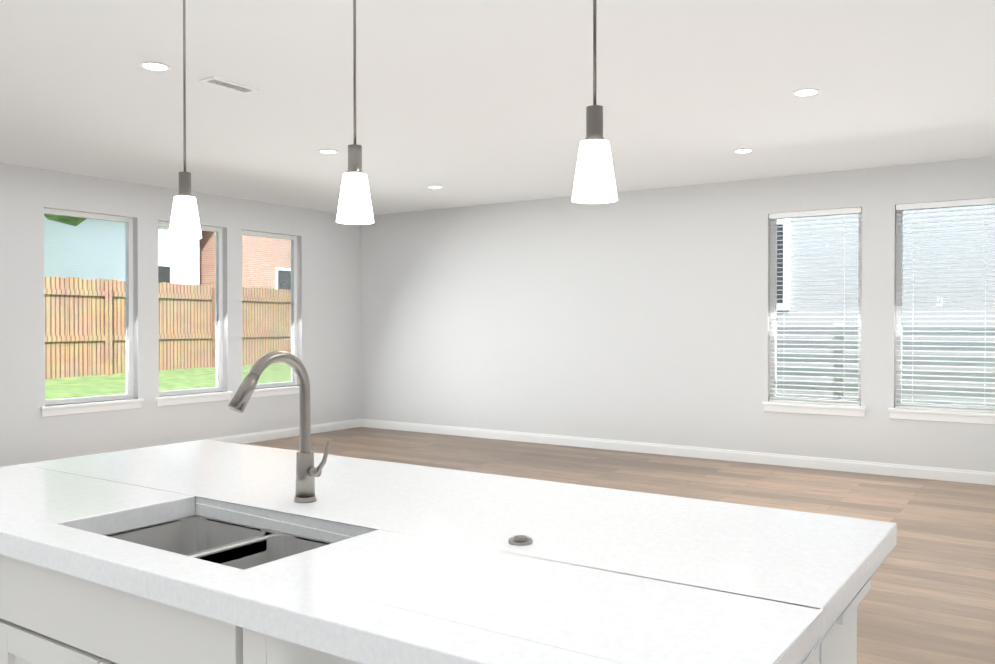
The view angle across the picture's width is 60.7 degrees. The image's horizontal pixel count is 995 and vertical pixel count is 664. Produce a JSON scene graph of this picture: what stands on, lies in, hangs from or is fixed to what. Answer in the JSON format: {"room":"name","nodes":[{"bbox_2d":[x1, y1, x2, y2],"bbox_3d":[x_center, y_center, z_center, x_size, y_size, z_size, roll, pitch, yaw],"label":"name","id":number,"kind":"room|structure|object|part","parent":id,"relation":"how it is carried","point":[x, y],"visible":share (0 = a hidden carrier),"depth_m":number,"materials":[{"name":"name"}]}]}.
{"room":"kitchen","nodes":[
{"label":"kitchen","id":0,"kind":"room"},
{"bbox_2d":[0,163,360,466],"bbox_3d":[-3.729,-0.106,8.354,0.150,2.740,7.015,0,1,34],"label":"wall","id":1,"kind":"structure","parent":0,"point":[328,301],"depth_m":8.59,"materials":[{"name":"white paint"}]},
{"bbox_2d":[44,208,133,404],"bbox_3d":[-3.925,-0.233,8.126,0.060,1.800,0.930,0,1,34],"label":"window frame","id":2,"kind":"structure","parent":1,"relation":"attached to","point":[129,394],"depth_m":8.46,"materials":[{"name":"white"}]},
{"bbox_2d":[44,214,127,399],"bbox_3d":[-3.925,-0.233,8.126,0.006,1.710,0.840,0,1,34],"label":"window glass","id":3,"kind":"structure","parent":2,"relation":"in","point":[87,305],"depth_m":8.12,"materials":[{"name":"clear glass"}]},
{"bbox_2d":[40,398,143,416],"bbox_3d":[-3.852,0.714,8.087,0.115,0.093,1.010,0,1,34],"label":"window sill","id":4,"kind":"structure","parent":1,"relation":"attached to","point":[81,407],"depth_m":8.03,"materials":[{"name":"white"}]},
{"bbox_2d":[4,419,359,466],"bbox_3d":[-3.180,1.205,9.033,0.016,0.105,4.960,0,1,34],"label":"baseboard","id":5,"kind":"structure","parent":1,"relation":"attached to","point":[325,427],"depth_m":9.96,"materials":[{"name":"white"}]},
{"bbox_2d":[158,221,222,395],"bbox_3d":[-3.298,-0.243,9.054,0.060,1.800,0.850,0,1,34],"label":"window frame","id":6,"kind":"structure","parent":1,"relation":"attached to","point":[219,330],"depth_m":9.36,"materials":[{"name":"white plastic"}]},
{"bbox_2d":[158,226,217,390],"bbox_3d":[-3.298,-0.243,9.054,0.006,1.710,0.760,0,1,34],"label":"window glass","id":7,"kind":"structure","parent":6,"relation":"in","point":[189,310],"depth_m":9.08,"materials":[{"name":"clear glass"}]},
{"bbox_2d":[155,391,232,405],"bbox_3d":[-3.225,0.704,9.015,0.115,0.093,0.930,0,1,34],"label":"window sill","id":8,"kind":"structure","parent":1,"relation":"attached to","point":[189,398],"depth_m":8.96,"materials":[{"name":"white"}]},
{"bbox_2d":[242,230,296,387],"bbox_3d":[-2.699,-0.253,9.941,0.060,1.800,0.890,0,1,34],"label":"window frame","id":9,"kind":"structure","parent":1,"relation":"attached to","point":[293,239],"depth_m":10.26,"materials":[{"name":"white plastic"}]},
{"bbox_2d":[242,236,292,383],"bbox_3d":[-2.699,-0.253,9.941,0.006,1.710,0.800,0,1,34],"label":"window glass","id":10,"kind":"structure","parent":9,"relation":"in","point":[290,297],"depth_m":10.02,"materials":[{"name":"clear glass"}]},
{"bbox_2d":[251,385,298,397],"bbox_3d":[-2.627,0.694,9.902,0.115,0.093,0.970,0,1,34],"label":"window sill","id":11,"kind":"structure","parent":1,"relation":"attached to","point":[276,391],"depth_m":9.90,"materials":[{"name":"white"}]},
{"bbox_2d":[0,0,994,214],"bbox_3d":[0.417,-1.466,2.775,13.250,0.100,11.600,0,1,34],"label":"ceiling","id":12,"kind":"structure","parent":0,"point":[463,103],"depth_m":5.09,"materials":[{"name":"white paint"}]},
{"bbox_2d":[139,62,171,71],"bbox_3d":[-1.848,-1.433,4.594,0.164,0.004,0.164,0,1,34],"label":"recessed light","id":13,"kind":"object","parent":12,"relation":"in","point":[155,66],"visible":1,"depth_m":4.58,"materials":[{"name":"white plastic"}]},
{"bbox_2d":[168,0,201,238],"bbox_3d":[-1.054,-0.868,2.863,0.108,1.098,0.108,0,1,34],"label":"pendant light","id":14,"kind":"object","parent":12,"relation":"hanging from","point":[184,223],"visible":1,"depth_m":2.85,"materials":[{"name":"white glass"}]},
{"bbox_3d":[-1.054,-0.387,2.868,0.108,0.136,0.108,0,1,34],"label":"lamp shade","id":15,"kind":"part","parent":14,"relation":"part of","materials":[{"name":"white glass"}]},
{"bbox_2d":[199,76,259,93],"bbox_3d":[-1.558,-1.435,4.952,0.130,0.008,0.330,0,1,34],"label":"ceiling vent","id":16,"kind":"object","parent":12,"relation":"in","point":[224,81],"visible":1,"depth_m":4.94,"materials":[{"name":"white metal"}]},
{"bbox_2d":[209,80,247,91],"bbox_3d":[-1.558,-1.438,4.952,0.086,0.001,0.286,0,1,34],"label":"vent grille","id":17,"kind":"object","parent":16,"relation":"in","point":[229,85],"visible":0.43,"depth_m":4.96,"materials":[{"name":"grey metal"}]},
{"bbox_2d":[318,150,337,153],"bbox_3d":[-1.369,-1.458,6.876,0.164,0.004,0.164,0,1,34],"label":"recessed light","id":18,"kind":"object","parent":12,"relation":"in","point":[328,151],"visible":0.96,"depth_m":6.86,"materials":[{"name":"white plastic"}]},
{"bbox_2d":[336,0,373,223],"bbox_3d":[-0.407,-0.863,2.427,0.108,1.098,0.108,0,1,34],"label":"pendant light","id":19,"kind":"object","parent":12,"relation":"hanging from","point":[354,206],"visible":1,"depth_m":2.41,"materials":[{"name":"white glass"}]},
{"bbox_3d":[-0.407,-0.382,2.432,0.108,0.136,0.108,0,1,34],"label":"lamp shade","id":20,"kind":"part","parent":19,"relation":"part of","materials":[{"name":"white glass"}]},
{"bbox_2d":[427,186,442,188],"bbox_3d":[-0.637,-1.477,8.675,0.164,0.004,0.164,0,1,34],"label":"recessed light","id":21,"kind":"object","parent":12,"relation":"in","point":[435,187],"visible":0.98,"depth_m":8.69,"materials":[{"name":"white plastic"}]},
{"bbox_2d":[572,0,617,203],"bbox_3d":[0.228,-0.858,1.992,0.108,1.098,0.108,0,1,34],"label":"pendant light","id":22,"kind":"object","parent":12,"relation":"hanging from","point":[594,182],"visible":1,"depth_m":1.97,"materials":[{"name":"white glass"}]},
{"bbox_3d":[0.228,-0.377,1.997,0.108,0.136,0.108,0,1,34],"label":"lamp shade","id":23,"kind":"part","parent":22,"relation":"part of","materials":[{"name":"white glass"}]},
{"bbox_2d":[733,149,753,152],"bbox_3d":[1.979,-1.458,6.848,0.164,0.004,0.164,0,1,34],"label":"recessed light","id":24,"kind":"object","parent":12,"relation":"in","point":[743,151],"visible":1,"depth_m":6.86,"materials":[{"name":"white plastic"}]},
{"bbox_2d":[792,89,820,96],"bbox_3d":[1.855,-1.439,5.110,0.164,0.004,0.164,0,1,34],"label":"recessed light","id":25,"kind":"object","parent":12,"relation":"in","point":[805,92],"visible":1,"depth_m":5.10,"materials":[{"name":"white plastic"}]},
{"bbox_2d":[246,427,994,663],"bbox_3d":[0.417,1.349,2.805,13.250,0.050,11.600,0,1,34],"label":"floor","id":26,"kind":"structure","parent":0,"point":[929,598],"depth_m":6.52,"materials":[{"name":"brown wood"}]},
{"bbox_2d":[0,511,870,663],"bbox_3d":[-0.485,0.900,2.005,2.376,0.869,0.974,0,1,34],"label":"kitchen island","id":27,"kind":"object","parent":26,"relation":"on","point":[206,553],"depth_m":1.68,"materials":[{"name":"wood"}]},
{"bbox_2d":[0,440,896,663],"bbox_3d":[-0.430,0.463,2.064,2.391,0.093,1.139,0,1,34],"label":"island countertop","id":28,"kind":"structure","parent":27,"relation":"on","point":[419,564],"depth_m":1.59,"materials":[{"name":"white stone"}]},
{"bbox_2d":[228,351,331,502],"bbox_3d":[-0.513,0.231,2.005,0.095,0.373,0.254,0,1,34],"label":"faucet","id":29,"kind":"object","parent":28,"relation":"on","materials":[{"name":"silver metal"}]},
{"bbox_2d":[508,535,532,545],"bbox_3d":[0.046,0.415,1.700,0.048,0.012,0.048,0,1,34],"label":"switch","id":30,"kind":"object","parent":28,"relation":"attached to","point":[518,540],"depth_m":1.69,"materials":[{"name":"silver metal"}]},
{"bbox_2d":[360,156,994,471],"bbox_3d":[3.682,-0.096,7.492,13.100,2.740,0.150,0,1,34],"label":"wall","id":31,"kind":"structure","parent":0,"point":[642,316],"depth_m":8.92,"materials":[{"name":"white paint"}]},
{"bbox_2d":[360,419,994,484],"bbox_3d":[1.547,1.207,8.848,8.060,0.105,0.016,0,1,34],"label":"baseboard","id":32,"kind":"structure","parent":31,"relation":"attached to","point":[953,475],"depth_m":8.45,"materials":[{"name":"white"}]},
{"bbox_2d":[762,401,865,416],"bbox_3d":[2.949,0.716,7.933,0.920,0.093,0.115,0,1,34],"label":"window sill","id":33,"kind":"structure","parent":31,"relation":"attached to","point":[824,409],"depth_m":7.88,"materials":[{"name":"white"}]},
{"bbox_2d":[769,207,861,405],"bbox_3d":[2.955,-0.231,7.934,0.824,1.796,0.056,0,1,34],"label":"window blind slats","id":34,"kind":"object","parent":31,"relation":"attached to","point":[856,210],"visible":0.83,"depth_m":7.91,"materials":[{"name":"white plastic"}]},
{"bbox_2d":[770,213,861,403],"bbox_3d":[2.998,-0.232,7.996,0.840,1.800,0.060,0,1,34],"label":"window frame","id":35,"kind":"structure","parent":31,"relation":"attached to","point":[774,264],"depth_m":8.18,"materials":[{"name":"white plastic"}]},
{"bbox_2d":[776,213,858,399],"bbox_3d":[2.998,-0.232,7.996,0.750,1.710,0.006,0,1,34],"label":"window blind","id":36,"kind":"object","parent":35,"relation":"in","point":[816,300],"depth_m":7.98,"materials":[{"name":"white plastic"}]},
{"bbox_2d":[888,408,994,424],"bbox_3d":[3.873,0.722,7.309,0.930,0.093,0.115,0,1,34],"label":"window sill","id":37,"kind":"structure","parent":31,"relation":"attached to","point":[947,416],"depth_m":7.29,"materials":[{"name":"white"}]},
{"bbox_2d":[895,198,994,412],"bbox_3d":[3.880,-0.224,7.310,0.834,1.796,0.056,0,1,34],"label":"window blind slats","id":38,"kind":"object","parent":31,"relation":"attached to","point":[954,203],"visible":1,"depth_m":7.30,"materials":[{"name":"white plastic"}]},
{"bbox_2d":[895,204,994,409],"bbox_3d":[3.922,-0.225,7.372,0.850,1.800,0.060,0,1,34],"label":"window frame","id":39,"kind":"structure","parent":31,"relation":"attached to","point":[899,267],"depth_m":7.57,"materials":[{"name":"white plastic"}]},
{"bbox_2d":[901,205,994,406],"bbox_3d":[3.922,-0.225,7.372,0.760,1.710,0.006,0,1,34],"label":"window glass","id":40,"kind":"object","parent":39,"relation":"in","point":[950,303],"depth_m":7.37,"materials":[{"name":"clear glass"}]},
{"label":"outside","id":41,"kind":"structure","parent":0,"visible":0},
{"bbox_2d":[45,362,290,399],"bbox_3d":[-10.216,0.986,18.908,21.500,0.570,30.000,0,1,34],"label":"grass","id":42,"kind":"structure","parent":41,"point":[120,380],"depth_m":14.53,"materials":[{"name":"green plant"}]},
{"bbox_2d":[44,214,86,225],"bbox_3d":[-12.271,-2.958,11.652,9.082,8.779,18.146,0,1,34],"label":"trees","id":43,"kind":"object","parent":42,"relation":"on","point":[75,220],"depth_m":18.58,"materials":[{"name":"green plant"}]},
{"bbox_2d":[44,276,290,378],"bbox_3d":[-5.250,0.214,18.559,0.146,2.382,23.384,0,1,25],"label":"fence","id":44,"kind":"object","parent":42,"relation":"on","point":[108,359],"depth_m":15.42,"materials":[{"name":"brown wood"}]},
{"bbox_3d":[-1.876,1.429,10.266,75.000,0.130,75.000,0,1,34],"label":"lawn","id":45,"kind":"structure","parent":41,"visible":0},
{"bbox_2d":[44,216,199,284],"bbox_3d":[-15.348,-1.150,28.263,10.500,4.800,5.000,0,1,34],"label":"wall","id":46,"kind":"structure","parent":45,"relation":"on","point":[88,262],"depth_m":24.57,"materials":[{"name":"white paint"}]},
{"bbox_2d":[158,263,172,282],"bbox_3d":[-10.481,-1.276,26.061,0.070,1.660,1.160,0,1,34],"label":"frame","id":47,"kind":"object","parent":46,"relation":"attached to","point":[171,272],"depth_m":26.45,"materials":[{"name":"white"}]},
{"bbox_2d":[158,266,169,282],"bbox_3d":[-10.493,-1.276,26.070,0.060,1.500,1.000,0,1,34],"label":"glass","id":48,"kind":"object","parent":47,"relation":"in","point":[166,275],"depth_m":26.27,"materials":[{"name":"grey glass"}]},
{"bbox_2d":[199,231,290,288],"bbox_3d":[-8.969,-1.927,35.471,11.000,6.200,13.100,0,1,34],"label":"wall","id":49,"kind":"structure","parent":45,"relation":"on","point":[211,274],"depth_m":27.79,"materials":[{"name":"brick"}]},
{"bbox_2d":[275,267,290,289],"bbox_3d":[-6.948,-1.254,28.623,0.080,1.760,1.360,0,1,34],"label":"window","id":50,"kind":"structure","parent":49,"relation":"attached to","point":[283,281],"depth_m":28.28,"materials":[{"name":"grey"}]},
{"bbox_2d":[777,205,994,404],"bbox_3d":[10.815,-1.785,12.946,25.000,6.400,10.800,0,1,34],"label":"neighboring house","id":51,"kind":"structure","parent":45,"relation":"on","point":[923,287],"depth_m":10.31,"materials":[{"name":"grey"}]},
{"bbox_2d":[777,218,790,309],"bbox_3d":[3.519,-0.893,11.353,0.760,1.210,0.080,0,1,34],"label":"window","id":52,"kind":"structure","parent":51,"relation":"attached to","point":[785,281],"depth_m":11.15,"materials":[{"name":"white"}]},
{"bbox_2d":[777,323,994,405],"bbox_3d":[6.721,0.810,7.357,21.590,1.770,0.110,0,1,34],"label":"fence","id":53,"kind":"object","parent":45,"relation":"on","point":[851,330],"depth_m":8.92,"materials":[{"name":"grey"}]}
]}

